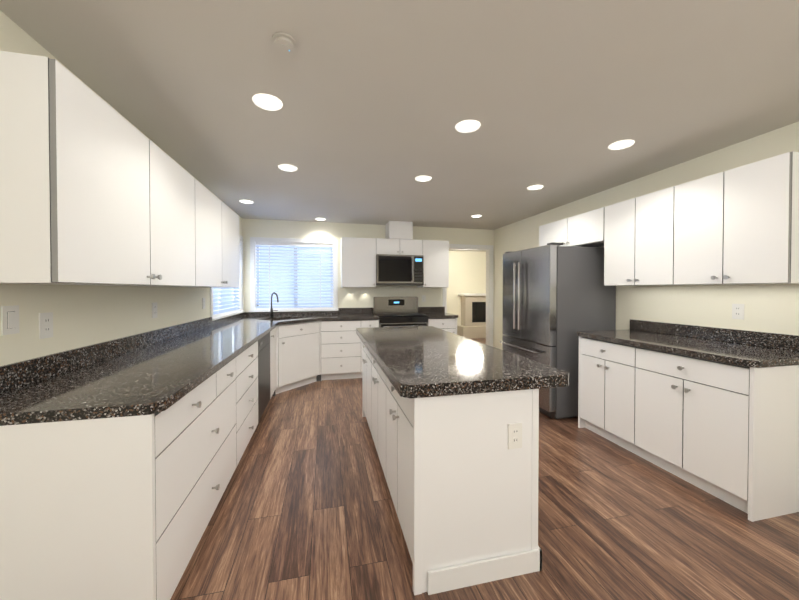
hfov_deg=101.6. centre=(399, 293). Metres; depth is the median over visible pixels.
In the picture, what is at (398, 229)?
soffit
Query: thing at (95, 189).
upper cabinet
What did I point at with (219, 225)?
upper cabinet
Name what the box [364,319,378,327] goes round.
base cabinet
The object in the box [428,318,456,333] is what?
base cabinet
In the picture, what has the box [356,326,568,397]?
island countertop
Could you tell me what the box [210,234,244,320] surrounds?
window
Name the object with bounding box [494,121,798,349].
wall
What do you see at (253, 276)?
window
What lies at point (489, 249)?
door frame
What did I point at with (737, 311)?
electrical outlet
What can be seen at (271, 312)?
faucet
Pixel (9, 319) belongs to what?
light switch
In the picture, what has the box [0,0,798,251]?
ceiling
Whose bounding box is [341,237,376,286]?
upper cabinet
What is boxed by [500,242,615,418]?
refrigerator
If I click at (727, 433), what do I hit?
base cabinet
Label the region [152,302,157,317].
electrical outlet
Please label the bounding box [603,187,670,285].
upper cabinet
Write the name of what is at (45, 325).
electrical outlet
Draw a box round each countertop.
[0,314,378,425]
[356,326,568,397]
[418,307,457,317]
[577,319,798,367]
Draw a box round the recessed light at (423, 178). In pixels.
[415,176,431,181]
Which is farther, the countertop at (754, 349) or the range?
the range
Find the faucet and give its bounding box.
[270,292,278,317]
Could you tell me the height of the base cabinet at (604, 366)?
0.876 m
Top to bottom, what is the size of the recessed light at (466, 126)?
0.006 m
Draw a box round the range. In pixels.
[373,297,427,326]
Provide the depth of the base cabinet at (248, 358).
2.57 m
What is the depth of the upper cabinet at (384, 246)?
5.18 m
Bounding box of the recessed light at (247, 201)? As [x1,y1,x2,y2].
[239,200,253,203]
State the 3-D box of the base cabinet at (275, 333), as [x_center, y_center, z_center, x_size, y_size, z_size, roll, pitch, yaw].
[-1.776,0.827,3.748,0.656,0.876,0.480,0,1,-13]
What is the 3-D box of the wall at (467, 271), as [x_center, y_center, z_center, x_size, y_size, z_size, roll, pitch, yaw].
[1.443,-0.002,9.145,4.000,2.400,0.100,0,1,-13]
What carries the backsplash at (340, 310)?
attached to the wall at (355, 297)
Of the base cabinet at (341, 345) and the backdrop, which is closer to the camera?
the base cabinet at (341, 345)
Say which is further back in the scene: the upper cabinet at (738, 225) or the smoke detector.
the upper cabinet at (738, 225)
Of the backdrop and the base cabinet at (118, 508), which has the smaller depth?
the base cabinet at (118, 508)
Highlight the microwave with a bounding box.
[376,254,423,285]
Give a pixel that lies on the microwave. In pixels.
(399, 269)
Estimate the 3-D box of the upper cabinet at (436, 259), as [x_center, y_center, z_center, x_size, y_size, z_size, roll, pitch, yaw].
[0.558,-0.492,5.480,0.450,0.770,0.337,0,1,-13]
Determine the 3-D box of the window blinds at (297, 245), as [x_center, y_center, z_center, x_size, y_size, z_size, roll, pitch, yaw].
[-1.656,-0.283,5.186,1.168,1.034,0.057,0,1,-13]
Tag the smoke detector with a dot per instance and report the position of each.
(284, 43)
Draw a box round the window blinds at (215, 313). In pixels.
[213,240,239,315]
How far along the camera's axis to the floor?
1.78 m
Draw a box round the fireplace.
[457,293,485,338]
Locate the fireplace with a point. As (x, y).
(473, 317)
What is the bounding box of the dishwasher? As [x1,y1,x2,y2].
[258,332,269,421]
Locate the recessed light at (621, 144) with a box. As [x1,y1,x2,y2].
[608,140,634,149]
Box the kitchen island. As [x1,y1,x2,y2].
[362,343,541,594]
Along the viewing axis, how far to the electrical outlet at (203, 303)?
3.36 m
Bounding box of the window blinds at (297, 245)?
[256,242,332,308]
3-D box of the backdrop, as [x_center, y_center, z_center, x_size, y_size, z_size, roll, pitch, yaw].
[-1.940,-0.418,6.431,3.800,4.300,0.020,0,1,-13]
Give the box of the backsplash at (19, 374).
[0,312,243,392]
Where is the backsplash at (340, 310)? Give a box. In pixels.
[244,308,372,315]
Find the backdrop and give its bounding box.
[213,247,330,310]
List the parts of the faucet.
spout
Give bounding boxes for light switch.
[1,305,18,334]
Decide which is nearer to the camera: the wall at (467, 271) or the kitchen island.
the kitchen island
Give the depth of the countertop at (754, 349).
2.35 m
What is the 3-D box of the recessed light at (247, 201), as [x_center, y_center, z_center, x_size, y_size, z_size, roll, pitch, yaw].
[-1.884,-1.135,4.014,0.164,0.006,0.164,0,1,-13]
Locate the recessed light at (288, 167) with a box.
[278,164,296,171]
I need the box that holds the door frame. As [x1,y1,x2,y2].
[443,244,493,346]
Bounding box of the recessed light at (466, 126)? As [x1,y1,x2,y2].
[455,120,479,132]
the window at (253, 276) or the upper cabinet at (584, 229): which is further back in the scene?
the window at (253, 276)
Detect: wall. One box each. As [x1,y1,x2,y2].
[0,11,241,365]
[242,219,493,346]
[447,251,485,324]
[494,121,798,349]
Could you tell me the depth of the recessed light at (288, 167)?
2.89 m
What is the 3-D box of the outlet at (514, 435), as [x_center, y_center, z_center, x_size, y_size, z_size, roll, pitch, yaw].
[0.531,0.652,1.494,0.070,0.114,0.007,0,1,-13]
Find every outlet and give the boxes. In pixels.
[39,312,52,338]
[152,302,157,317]
[202,298,204,308]
[508,423,521,448]
[732,304,743,319]
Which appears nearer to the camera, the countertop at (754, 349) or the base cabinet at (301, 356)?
the countertop at (754, 349)
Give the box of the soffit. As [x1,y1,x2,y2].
[385,221,412,239]
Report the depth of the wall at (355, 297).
5.37 m
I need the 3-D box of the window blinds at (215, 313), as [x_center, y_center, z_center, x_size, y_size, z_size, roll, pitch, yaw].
[-2.265,-0.272,4.251,0.057,1.034,1.278,0,1,-13]
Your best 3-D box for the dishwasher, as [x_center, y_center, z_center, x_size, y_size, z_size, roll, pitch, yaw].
[-1.654,0.836,3.194,0.634,0.871,0.650,0,1,-13]
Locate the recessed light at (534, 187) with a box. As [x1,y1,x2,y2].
[527,185,543,189]
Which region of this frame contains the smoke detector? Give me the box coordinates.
[272,32,295,54]
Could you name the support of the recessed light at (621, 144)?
in the ceiling
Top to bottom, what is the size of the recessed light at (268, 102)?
0.006 m
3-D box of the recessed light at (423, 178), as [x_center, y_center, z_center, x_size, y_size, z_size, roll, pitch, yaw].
[0.233,-1.125,3.184,0.164,0.006,0.164,0,1,-13]
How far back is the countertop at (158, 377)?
1.45 m
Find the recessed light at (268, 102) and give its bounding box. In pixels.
[252,94,282,110]
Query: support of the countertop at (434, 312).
on the base cabinet at (447, 324)
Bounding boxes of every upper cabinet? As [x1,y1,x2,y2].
[0,51,199,286]
[200,183,239,286]
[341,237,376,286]
[377,238,424,256]
[417,240,448,287]
[539,207,602,246]
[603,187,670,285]
[671,152,798,284]
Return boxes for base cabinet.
[0,355,239,599]
[240,341,257,458]
[270,325,279,398]
[277,319,323,392]
[320,320,363,379]
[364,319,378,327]
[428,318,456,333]
[578,336,629,450]
[630,346,798,521]
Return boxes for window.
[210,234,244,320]
[249,237,337,311]
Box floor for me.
[170,338,798,599]
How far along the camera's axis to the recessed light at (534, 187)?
3.46 m
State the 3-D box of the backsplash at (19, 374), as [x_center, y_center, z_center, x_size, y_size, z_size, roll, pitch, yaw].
[-1.931,0.309,2.992,0.023,0.099,4.103,0,1,-13]
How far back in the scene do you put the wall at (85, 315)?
1.68 m

